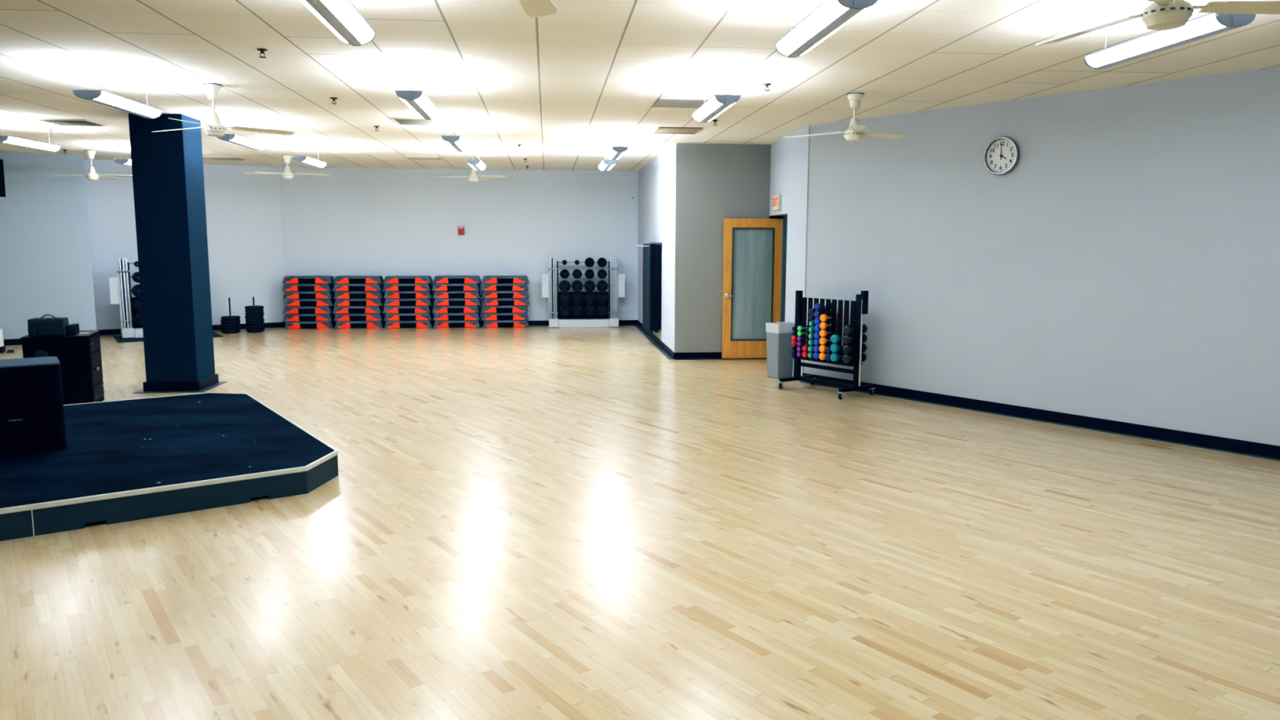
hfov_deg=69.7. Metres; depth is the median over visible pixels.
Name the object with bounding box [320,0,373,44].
diffuser
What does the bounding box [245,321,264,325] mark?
bumper plate
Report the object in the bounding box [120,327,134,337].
tray
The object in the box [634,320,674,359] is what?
baseboard
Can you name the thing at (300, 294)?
step
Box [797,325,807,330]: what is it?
dumbbell
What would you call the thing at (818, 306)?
dumbbell
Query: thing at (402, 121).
ceiling vent
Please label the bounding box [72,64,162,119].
pendant light
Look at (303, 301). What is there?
step
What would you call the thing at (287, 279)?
step
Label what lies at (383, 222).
wall
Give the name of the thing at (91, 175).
ceiling fan
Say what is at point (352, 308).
step
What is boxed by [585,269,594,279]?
weight plate
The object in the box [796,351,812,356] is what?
dumbbell
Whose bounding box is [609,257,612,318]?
barbell
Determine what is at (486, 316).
step
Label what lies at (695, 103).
air vent
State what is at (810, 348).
dumbbell
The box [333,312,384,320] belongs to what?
step
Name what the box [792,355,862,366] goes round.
shelf
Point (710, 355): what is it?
baseboard
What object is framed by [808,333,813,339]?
dumbbell
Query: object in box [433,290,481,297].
step
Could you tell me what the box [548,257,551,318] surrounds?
barbell
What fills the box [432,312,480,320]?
step
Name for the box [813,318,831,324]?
dumbbell
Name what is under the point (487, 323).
step
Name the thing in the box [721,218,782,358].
door
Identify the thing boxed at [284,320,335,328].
step
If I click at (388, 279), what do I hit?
step
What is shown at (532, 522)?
floor
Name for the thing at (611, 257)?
barbell
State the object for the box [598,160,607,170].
diffuser
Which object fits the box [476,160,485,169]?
diffuser
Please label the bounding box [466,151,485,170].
pendant light
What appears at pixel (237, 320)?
bumper plate
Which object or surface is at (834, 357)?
dumbbell
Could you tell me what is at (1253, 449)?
baseboard
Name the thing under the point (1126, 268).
wall
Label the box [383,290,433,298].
step
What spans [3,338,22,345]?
baseboard
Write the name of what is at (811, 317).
dumbbell
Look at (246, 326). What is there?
bumper plate
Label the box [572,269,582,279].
weight plate
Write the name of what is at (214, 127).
ceiling fan
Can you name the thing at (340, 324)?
step
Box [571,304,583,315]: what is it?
weight plate
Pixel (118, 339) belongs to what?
rubber floor mat
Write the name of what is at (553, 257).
barbell
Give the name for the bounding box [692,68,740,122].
pendant light
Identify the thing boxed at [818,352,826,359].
dumbbell
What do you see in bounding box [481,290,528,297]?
step
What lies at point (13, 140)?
diffuser
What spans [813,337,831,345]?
dumbbell
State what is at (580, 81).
ceiling
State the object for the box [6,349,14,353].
foot pedal
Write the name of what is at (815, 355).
dumbbell
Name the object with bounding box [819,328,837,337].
dumbbell
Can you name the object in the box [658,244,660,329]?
exercise mat
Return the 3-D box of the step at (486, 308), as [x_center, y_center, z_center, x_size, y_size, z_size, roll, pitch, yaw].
[-2.825,-1.075,19.203,0.956,0.145,0.389,-1,8,-6]
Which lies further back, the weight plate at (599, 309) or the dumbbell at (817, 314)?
the weight plate at (599, 309)
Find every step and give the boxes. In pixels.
[281,283,333,291]
[282,275,333,283]
[282,306,333,313]
[283,290,334,298]
[283,312,334,321]
[284,297,335,306]
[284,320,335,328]
[332,283,383,291]
[333,275,383,283]
[333,290,384,298]
[333,297,384,306]
[333,305,383,313]
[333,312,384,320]
[334,320,385,328]
[382,275,432,283]
[382,283,432,290]
[382,305,432,313]
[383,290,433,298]
[383,297,433,306]
[383,312,433,320]
[384,320,433,328]
[431,283,479,290]
[431,305,480,313]
[432,275,480,283]
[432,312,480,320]
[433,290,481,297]
[433,297,481,305]
[433,320,481,328]
[480,283,528,290]
[481,275,528,283]
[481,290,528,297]
[481,305,528,312]
[481,312,528,319]
[482,320,528,327]
[483,297,529,305]
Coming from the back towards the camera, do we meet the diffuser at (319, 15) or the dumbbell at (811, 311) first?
the dumbbell at (811, 311)
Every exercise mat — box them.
[642,244,650,334]
[644,243,653,333]
[649,244,652,332]
[653,244,654,329]
[653,244,655,331]
[654,244,657,333]
[656,244,657,333]
[656,244,659,332]
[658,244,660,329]
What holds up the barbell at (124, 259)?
on the rack at (136, 331)
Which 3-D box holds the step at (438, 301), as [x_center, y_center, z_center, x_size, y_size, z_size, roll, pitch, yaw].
[-3.784,-1.215,19.080,0.956,0.145,0.389,-1,8,-6]
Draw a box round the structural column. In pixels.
[128,113,226,393]
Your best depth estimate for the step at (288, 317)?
18.65 m
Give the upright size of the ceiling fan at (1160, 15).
0.485 m
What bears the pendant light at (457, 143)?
hanging from the ceiling
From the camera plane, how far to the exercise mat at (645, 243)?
15.60 m
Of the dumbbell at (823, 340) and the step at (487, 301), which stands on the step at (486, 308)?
the step at (487, 301)
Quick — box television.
[0,159,5,196]
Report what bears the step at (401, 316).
on the step at (402, 323)
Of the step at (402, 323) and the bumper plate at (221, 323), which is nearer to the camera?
the bumper plate at (221, 323)
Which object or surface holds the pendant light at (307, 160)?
hanging from the ceiling
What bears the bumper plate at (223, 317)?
on the bumper plate at (237, 320)
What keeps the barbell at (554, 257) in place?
on the rack at (571, 320)
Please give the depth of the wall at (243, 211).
18.25 m
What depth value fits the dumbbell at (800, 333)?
11.25 m
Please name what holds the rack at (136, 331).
on the rubber floor mat at (118, 339)
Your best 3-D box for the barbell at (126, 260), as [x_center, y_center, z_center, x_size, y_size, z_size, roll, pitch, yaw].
[-9.319,-1.208,16.736,0.048,1.263,0.182,-4,8,-28]
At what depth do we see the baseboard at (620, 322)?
19.55 m
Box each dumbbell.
[791,325,807,330]
[791,329,807,335]
[791,334,807,340]
[791,339,807,346]
[791,344,807,351]
[791,351,806,355]
[796,341,807,346]
[796,345,813,351]
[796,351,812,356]
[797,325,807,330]
[797,330,813,336]
[797,336,813,341]
[801,351,818,357]
[802,345,818,351]
[807,351,813,358]
[808,307,825,314]
[808,314,817,320]
[808,320,825,326]
[808,326,825,333]
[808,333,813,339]
[808,339,813,345]
[808,344,824,351]
[813,310,831,318]
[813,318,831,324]
[813,324,831,331]
[813,330,831,338]
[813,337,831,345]
[813,344,831,352]
[813,352,830,359]
[814,302,831,311]
[818,344,826,352]
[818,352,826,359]
[819,313,837,321]
[819,320,837,329]
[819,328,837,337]
[819,337,831,344]
[825,345,843,353]
[825,352,842,360]
[830,343,843,352]
[830,352,842,361]
[831,334,843,343]
[842,342,866,354]
[842,352,866,364]
[843,324,867,334]
[843,333,866,344]
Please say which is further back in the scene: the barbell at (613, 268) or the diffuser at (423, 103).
the barbell at (613, 268)
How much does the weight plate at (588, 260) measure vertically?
0.200 m
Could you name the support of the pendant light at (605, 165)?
hanging from the ceiling
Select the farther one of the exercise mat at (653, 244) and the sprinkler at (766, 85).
the exercise mat at (653, 244)
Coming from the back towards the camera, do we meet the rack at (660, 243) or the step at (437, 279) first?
the step at (437, 279)
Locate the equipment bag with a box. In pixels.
[27,314,68,336]
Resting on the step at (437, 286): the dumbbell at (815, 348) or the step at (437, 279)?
the step at (437, 279)
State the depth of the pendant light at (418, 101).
7.81 m
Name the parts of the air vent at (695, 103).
panel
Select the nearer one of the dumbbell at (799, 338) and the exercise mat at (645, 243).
the dumbbell at (799, 338)
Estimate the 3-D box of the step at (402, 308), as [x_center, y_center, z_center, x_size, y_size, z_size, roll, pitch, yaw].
[-4.799,-1.055,19.004,0.956,0.145,0.389,-1,8,-6]
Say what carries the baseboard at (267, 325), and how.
attached to the wall at (243, 211)
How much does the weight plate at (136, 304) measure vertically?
0.246 m
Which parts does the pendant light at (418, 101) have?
rail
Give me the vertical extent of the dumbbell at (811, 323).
0.069 m
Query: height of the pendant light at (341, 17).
0.304 m
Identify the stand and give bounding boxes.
[0,328,5,353]
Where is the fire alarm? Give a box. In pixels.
[457,226,464,235]
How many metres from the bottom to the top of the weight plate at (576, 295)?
0.246 m
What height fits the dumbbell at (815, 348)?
0.082 m
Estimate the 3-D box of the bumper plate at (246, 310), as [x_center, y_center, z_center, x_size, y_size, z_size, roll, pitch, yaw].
[-7.548,-0.967,17.985,0.339,0.060,0.339,-1,8,-6]
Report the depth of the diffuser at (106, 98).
8.03 m
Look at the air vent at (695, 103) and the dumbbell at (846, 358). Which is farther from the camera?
the dumbbell at (846, 358)
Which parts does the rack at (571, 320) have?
panel, post, panel, post, panel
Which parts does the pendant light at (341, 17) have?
rail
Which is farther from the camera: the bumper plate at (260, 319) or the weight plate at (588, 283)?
the weight plate at (588, 283)
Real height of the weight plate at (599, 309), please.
0.242 m
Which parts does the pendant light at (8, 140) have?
rail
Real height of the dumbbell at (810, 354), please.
0.077 m
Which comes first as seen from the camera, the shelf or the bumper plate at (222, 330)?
the shelf
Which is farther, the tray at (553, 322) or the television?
the tray at (553, 322)
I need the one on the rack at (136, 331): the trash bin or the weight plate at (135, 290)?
the weight plate at (135, 290)
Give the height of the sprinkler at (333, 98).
0.061 m
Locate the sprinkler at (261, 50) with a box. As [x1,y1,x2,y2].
[257,48,267,57]
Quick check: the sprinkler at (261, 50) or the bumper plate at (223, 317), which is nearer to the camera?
the sprinkler at (261, 50)
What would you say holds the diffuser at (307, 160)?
attached to the pendant light at (307, 160)
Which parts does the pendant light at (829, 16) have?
rail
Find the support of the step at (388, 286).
on the step at (388, 294)
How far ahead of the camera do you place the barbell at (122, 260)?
16.70 m
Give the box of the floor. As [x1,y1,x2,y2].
[0,324,1279,719]
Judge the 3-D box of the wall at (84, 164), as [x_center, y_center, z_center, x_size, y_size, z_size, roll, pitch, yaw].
[-10.000,-2.013,16.631,0.100,3.250,1.025,-4,9,-30]
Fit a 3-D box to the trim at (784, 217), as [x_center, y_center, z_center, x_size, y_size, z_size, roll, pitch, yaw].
[2.248,-1.024,13.474,0.120,2.190,1.140,0,8,-4]
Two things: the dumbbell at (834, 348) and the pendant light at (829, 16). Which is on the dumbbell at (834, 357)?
the dumbbell at (834, 348)
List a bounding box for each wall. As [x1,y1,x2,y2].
[0,151,96,339]
[84,159,285,329]
[84,164,97,329]
[278,167,638,321]
[638,143,675,351]
[674,142,771,352]
[769,135,789,215]
[769,215,782,218]
[785,125,808,375]
[803,66,1279,445]
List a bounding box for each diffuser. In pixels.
[4,136,60,151]
[93,91,160,117]
[231,134,266,150]
[299,0,347,43]
[303,156,325,167]
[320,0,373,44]
[400,97,423,118]
[414,92,439,118]
[454,137,468,151]
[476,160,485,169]
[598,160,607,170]
[606,147,617,159]
[693,95,722,121]
[708,103,733,121]
[776,0,848,55]
[800,7,869,55]
[1085,13,1225,67]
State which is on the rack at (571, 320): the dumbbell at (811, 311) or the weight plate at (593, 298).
the weight plate at (593, 298)
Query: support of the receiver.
on the cabinet
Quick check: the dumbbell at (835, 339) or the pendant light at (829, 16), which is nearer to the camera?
the pendant light at (829, 16)
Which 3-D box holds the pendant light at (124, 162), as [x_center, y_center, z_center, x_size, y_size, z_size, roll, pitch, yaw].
[-8.030,-3.238,14.697,0.223,0.304,1.240,-1,8,-6]
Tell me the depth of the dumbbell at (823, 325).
10.92 m
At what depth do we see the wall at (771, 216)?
15.52 m
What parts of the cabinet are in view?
case lid, rack panel, rack panel, rack panel, rack panel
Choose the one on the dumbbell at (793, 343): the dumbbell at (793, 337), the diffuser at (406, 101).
the dumbbell at (793, 337)
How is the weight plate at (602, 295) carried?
on the rack at (571, 320)
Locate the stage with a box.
[0,392,338,541]
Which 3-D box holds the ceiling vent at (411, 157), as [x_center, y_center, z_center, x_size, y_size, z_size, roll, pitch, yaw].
[-3.836,-3.576,16.298,0.590,0.024,0.550,-1,8,-6]
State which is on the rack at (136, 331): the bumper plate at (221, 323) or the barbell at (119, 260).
the barbell at (119, 260)
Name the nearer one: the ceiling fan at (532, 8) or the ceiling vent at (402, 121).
the ceiling fan at (532, 8)
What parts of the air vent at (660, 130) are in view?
panel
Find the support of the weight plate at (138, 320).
on the rack at (136, 331)
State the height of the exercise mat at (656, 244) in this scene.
1.492 m
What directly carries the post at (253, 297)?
on the floor
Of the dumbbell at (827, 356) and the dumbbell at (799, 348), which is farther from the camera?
the dumbbell at (799, 348)
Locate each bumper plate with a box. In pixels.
[220,319,240,323]
[220,322,239,326]
[221,315,239,319]
[221,325,240,329]
[221,328,239,333]
[244,305,263,309]
[244,309,263,312]
[244,311,264,315]
[244,315,263,319]
[244,318,264,322]
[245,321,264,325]
[245,324,264,328]
[245,328,264,331]
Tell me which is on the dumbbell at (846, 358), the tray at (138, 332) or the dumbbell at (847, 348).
the dumbbell at (847, 348)
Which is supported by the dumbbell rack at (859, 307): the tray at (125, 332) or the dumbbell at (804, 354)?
the dumbbell at (804, 354)
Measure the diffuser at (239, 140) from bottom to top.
0.071 m
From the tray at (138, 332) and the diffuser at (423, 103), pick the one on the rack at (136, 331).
the tray at (138, 332)
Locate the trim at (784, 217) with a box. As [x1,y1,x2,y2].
[780,214,787,321]
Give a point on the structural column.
(167, 166)
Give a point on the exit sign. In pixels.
(776, 198)
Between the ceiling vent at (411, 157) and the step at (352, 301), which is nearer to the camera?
the ceiling vent at (411, 157)
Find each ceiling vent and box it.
[34,118,107,126]
[203,156,246,160]
[390,117,444,125]
[404,155,442,159]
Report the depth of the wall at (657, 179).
15.43 m
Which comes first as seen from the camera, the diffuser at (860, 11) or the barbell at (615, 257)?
the diffuser at (860, 11)
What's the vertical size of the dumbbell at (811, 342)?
0.077 m
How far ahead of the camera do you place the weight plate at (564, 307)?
19.08 m
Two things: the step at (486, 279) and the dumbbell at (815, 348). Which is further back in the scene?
the step at (486, 279)
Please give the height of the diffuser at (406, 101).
0.071 m
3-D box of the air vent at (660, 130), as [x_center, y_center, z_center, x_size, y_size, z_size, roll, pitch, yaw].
[0.491,-3.010,12.060,0.570,0.014,0.620,-1,8,-6]
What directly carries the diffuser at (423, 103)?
attached to the pendant light at (418, 101)
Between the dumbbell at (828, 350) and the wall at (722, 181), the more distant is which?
the wall at (722, 181)
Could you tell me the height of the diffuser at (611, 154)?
0.071 m
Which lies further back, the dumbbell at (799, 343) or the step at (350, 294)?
the step at (350, 294)
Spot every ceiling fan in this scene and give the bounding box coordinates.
[46,150,132,180]
[151,83,294,136]
[244,155,329,178]
[434,159,507,181]
[518,0,556,18]
[783,92,906,141]
[1035,0,1279,45]
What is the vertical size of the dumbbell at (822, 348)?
0.091 m
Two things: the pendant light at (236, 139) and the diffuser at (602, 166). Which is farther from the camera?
the diffuser at (602, 166)
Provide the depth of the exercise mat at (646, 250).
16.04 m
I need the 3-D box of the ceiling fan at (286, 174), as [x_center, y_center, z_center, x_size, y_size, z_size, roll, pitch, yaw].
[-6.085,-3.336,15.854,1.331,0.400,0.600,-6,9,-37]
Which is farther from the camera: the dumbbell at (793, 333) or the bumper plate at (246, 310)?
the bumper plate at (246, 310)
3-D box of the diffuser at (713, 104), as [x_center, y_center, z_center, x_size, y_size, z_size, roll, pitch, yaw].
[0.599,-2.254,8.258,0.071,0.071,1.176,-1,8,-6]
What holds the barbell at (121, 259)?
on the rack at (136, 331)
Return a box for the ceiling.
[0,0,1279,171]
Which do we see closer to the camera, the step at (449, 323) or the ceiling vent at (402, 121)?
the ceiling vent at (402, 121)
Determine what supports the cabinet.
on the floor
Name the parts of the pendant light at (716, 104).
rail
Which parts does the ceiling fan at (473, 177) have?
fan blade, motor, fan blade, fan blade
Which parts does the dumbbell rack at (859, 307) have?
channel post, channel post, channel post, channel post, rail, channel post, channel post, channel post, channel post, channel post, chrome rod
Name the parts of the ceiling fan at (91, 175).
fan blade, motor, fan blade, fan blade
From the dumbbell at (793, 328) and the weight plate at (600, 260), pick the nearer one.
the dumbbell at (793, 328)
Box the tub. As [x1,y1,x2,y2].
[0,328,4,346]
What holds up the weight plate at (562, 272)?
on the rack at (571, 320)
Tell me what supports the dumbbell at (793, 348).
on the dumbbell at (793, 353)
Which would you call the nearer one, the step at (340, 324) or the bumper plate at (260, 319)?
the bumper plate at (260, 319)
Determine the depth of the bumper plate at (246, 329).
17.91 m
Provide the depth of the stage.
6.74 m
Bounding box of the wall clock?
[983,136,1019,174]
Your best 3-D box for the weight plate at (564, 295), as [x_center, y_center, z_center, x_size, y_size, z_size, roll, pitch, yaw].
[-1.558,-1.280,19.082,0.246,0.246,0.037,-1,8,-6]
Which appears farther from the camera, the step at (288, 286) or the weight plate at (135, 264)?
the step at (288, 286)
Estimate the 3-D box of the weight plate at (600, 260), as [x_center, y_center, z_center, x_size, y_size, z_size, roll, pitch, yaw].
[-0.791,-2.035,19.169,0.200,0.200,0.037,-1,8,-6]
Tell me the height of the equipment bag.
0.220 m
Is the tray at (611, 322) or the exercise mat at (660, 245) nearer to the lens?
the exercise mat at (660, 245)
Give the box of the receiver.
[66,323,79,334]
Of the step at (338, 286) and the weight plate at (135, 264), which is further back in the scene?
the step at (338, 286)
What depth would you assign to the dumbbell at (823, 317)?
10.91 m
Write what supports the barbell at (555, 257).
on the rack at (571, 320)
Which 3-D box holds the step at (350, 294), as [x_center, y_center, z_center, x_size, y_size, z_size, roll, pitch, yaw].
[-5.758,-1.347,18.867,0.956,0.145,0.389,-1,8,-6]
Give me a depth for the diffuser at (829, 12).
4.99 m
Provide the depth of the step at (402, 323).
18.87 m
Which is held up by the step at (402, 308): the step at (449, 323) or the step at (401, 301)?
the step at (401, 301)
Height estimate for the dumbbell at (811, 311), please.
0.076 m
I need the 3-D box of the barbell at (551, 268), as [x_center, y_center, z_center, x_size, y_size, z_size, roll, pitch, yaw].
[-1.845,-1.495,19.084,0.048,1.268,0.126,0,7,1]
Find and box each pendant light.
[0,128,61,151]
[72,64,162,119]
[113,149,131,165]
[216,124,266,150]
[291,148,326,168]
[299,0,375,45]
[395,66,439,119]
[441,116,469,151]
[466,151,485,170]
[598,151,617,171]
[605,146,628,159]
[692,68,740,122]
[775,0,878,57]
[1084,0,1256,69]
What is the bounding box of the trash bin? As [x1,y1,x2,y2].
[765,321,795,378]
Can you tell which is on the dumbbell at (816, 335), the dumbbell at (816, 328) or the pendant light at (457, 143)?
the dumbbell at (816, 328)
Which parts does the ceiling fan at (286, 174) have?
fan blade, fan blade, motor, fan blade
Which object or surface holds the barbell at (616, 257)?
on the rack at (571, 320)
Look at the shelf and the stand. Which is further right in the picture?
the shelf
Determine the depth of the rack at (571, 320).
19.17 m
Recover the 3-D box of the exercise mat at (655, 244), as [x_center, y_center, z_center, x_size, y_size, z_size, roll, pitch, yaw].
[0.216,-1.282,16.165,0.022,1.494,1.163,-1,8,-6]
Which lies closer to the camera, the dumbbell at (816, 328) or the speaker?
the speaker
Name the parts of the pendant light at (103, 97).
rail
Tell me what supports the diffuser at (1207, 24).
attached to the pendant light at (1208, 24)
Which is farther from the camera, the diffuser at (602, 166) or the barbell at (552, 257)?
the barbell at (552, 257)
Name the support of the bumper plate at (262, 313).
on the bumper plate at (261, 316)
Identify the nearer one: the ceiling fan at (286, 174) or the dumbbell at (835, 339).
the dumbbell at (835, 339)
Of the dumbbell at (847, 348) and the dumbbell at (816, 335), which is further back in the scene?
the dumbbell at (816, 335)
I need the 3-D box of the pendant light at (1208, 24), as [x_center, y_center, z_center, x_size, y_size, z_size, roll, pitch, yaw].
[3.078,-1.982,5.422,0.223,0.304,1.240,-1,8,-6]
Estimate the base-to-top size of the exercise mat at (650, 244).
1.482 m
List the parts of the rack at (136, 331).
panel, post, panel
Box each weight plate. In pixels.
[132,271,139,283]
[132,284,140,297]
[133,261,138,266]
[133,297,141,311]
[134,311,142,324]
[559,280,570,292]
[559,292,570,304]
[559,304,570,315]
[560,269,569,279]
[571,280,582,292]
[571,292,583,304]
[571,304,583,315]
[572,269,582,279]
[583,292,595,304]
[584,257,594,266]
[584,280,595,292]
[584,304,595,315]
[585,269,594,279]
[596,280,608,292]
[596,292,608,304]
[596,304,608,315]
[597,257,606,266]
[597,269,607,279]
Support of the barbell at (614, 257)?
on the rack at (571, 320)
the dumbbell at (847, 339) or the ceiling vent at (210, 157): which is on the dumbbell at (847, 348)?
the dumbbell at (847, 339)
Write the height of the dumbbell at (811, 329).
0.077 m
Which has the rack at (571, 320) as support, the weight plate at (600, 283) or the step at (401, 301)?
the weight plate at (600, 283)
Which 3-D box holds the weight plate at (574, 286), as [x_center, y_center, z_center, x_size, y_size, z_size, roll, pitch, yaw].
[-1.301,-1.533,19.097,0.242,0.242,0.037,-1,8,-6]
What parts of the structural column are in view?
column baseboard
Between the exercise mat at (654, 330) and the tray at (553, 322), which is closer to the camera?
the exercise mat at (654, 330)
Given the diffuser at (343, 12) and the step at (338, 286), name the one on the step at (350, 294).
the step at (338, 286)
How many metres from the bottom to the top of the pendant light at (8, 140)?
0.304 m
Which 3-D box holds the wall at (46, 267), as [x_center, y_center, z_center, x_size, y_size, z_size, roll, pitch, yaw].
[-12.764,-1.686,14.078,7.500,3.250,0.120,-5,9,-36]
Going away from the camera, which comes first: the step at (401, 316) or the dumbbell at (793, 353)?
the dumbbell at (793, 353)
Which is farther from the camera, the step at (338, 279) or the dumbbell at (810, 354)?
the step at (338, 279)
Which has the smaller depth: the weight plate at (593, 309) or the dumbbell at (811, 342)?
the dumbbell at (811, 342)
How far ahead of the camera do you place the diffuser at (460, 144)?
11.28 m
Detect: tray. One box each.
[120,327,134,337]
[133,328,143,337]
[548,317,558,327]
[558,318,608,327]
[608,317,618,327]
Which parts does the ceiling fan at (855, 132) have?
fan blade, motor, fan blade, fan blade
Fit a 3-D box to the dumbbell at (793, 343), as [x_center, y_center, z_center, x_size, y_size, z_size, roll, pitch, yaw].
[1.999,-0.213,11.425,0.284,0.064,0.064,-5,9,-36]
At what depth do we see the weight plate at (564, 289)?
19.06 m
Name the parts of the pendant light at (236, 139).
rail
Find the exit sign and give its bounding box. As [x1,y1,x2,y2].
[773,194,781,210]
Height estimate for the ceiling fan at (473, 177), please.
0.390 m
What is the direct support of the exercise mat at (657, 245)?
hanging from the rack at (660, 243)
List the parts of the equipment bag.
carry handle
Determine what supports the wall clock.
attached to the wall at (1126, 268)
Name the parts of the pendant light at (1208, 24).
rail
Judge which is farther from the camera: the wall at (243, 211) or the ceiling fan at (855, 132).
the wall at (243, 211)
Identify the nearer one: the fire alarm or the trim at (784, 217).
the trim at (784, 217)
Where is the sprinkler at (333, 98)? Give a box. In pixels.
[329,97,337,104]
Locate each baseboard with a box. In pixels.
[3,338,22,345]
[98,322,285,335]
[334,320,637,325]
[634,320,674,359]
[674,351,767,359]
[800,373,1279,461]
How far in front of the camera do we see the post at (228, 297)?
17.75 m
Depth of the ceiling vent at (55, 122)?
11.32 m
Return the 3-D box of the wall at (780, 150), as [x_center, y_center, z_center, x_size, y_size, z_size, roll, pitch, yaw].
[2.145,-2.642,13.315,0.270,1.060,1.260,0,8,-4]
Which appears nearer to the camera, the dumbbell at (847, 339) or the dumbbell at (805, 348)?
the dumbbell at (847, 339)
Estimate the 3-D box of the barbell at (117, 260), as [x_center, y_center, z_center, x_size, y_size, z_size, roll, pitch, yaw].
[-9.456,-1.206,16.719,0.048,1.263,0.182,-4,8,-28]
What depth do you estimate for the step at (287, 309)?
18.62 m
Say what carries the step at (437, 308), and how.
on the step at (437, 316)
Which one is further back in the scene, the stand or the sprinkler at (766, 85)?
the stand
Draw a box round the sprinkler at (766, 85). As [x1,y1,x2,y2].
[763,83,771,91]
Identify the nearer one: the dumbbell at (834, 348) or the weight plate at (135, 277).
the dumbbell at (834, 348)
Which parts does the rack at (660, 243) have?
plate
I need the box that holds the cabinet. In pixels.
[20,329,104,404]
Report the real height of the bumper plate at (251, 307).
0.060 m
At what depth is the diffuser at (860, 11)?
4.98 m
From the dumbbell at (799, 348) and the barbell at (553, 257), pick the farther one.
the barbell at (553, 257)
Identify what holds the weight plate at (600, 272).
on the rack at (571, 320)
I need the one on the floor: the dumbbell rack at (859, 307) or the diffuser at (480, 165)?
the dumbbell rack at (859, 307)
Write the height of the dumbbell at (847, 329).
0.112 m
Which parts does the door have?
glass panel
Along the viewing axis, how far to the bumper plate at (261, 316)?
17.86 m
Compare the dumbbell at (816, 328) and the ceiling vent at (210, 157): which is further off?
the ceiling vent at (210, 157)
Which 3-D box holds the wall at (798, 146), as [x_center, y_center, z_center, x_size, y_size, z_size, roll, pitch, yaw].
[2.213,-1.403,12.294,0.270,3.250,1.092,0,8,-4]
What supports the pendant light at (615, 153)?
hanging from the ceiling
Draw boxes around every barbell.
[116,258,124,328]
[118,258,125,328]
[120,258,127,328]
[121,258,128,328]
[124,258,130,328]
[124,258,132,328]
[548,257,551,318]
[550,257,552,318]
[551,257,553,318]
[552,257,555,318]
[554,257,555,318]
[555,257,556,318]
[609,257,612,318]
[611,257,613,318]
[612,257,614,318]
[613,257,615,318]
[614,257,616,318]
[616,257,617,318]
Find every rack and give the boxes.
[108,262,143,337]
[542,261,625,327]
[635,242,662,248]
[777,290,875,399]
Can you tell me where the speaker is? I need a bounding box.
[0,356,66,456]
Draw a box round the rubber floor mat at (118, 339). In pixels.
[113,331,223,342]
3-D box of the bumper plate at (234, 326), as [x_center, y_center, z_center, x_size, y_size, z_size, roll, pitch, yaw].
[-7.934,-0.636,17.817,0.350,0.060,0.350,-1,8,-6]
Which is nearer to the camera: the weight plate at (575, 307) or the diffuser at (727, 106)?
the diffuser at (727, 106)
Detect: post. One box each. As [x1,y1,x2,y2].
[222,297,239,333]
[247,297,262,332]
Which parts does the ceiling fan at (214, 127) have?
fan blade, fan blade, motor, fan blade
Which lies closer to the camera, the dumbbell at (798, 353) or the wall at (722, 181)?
the dumbbell at (798, 353)
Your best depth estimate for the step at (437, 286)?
18.86 m

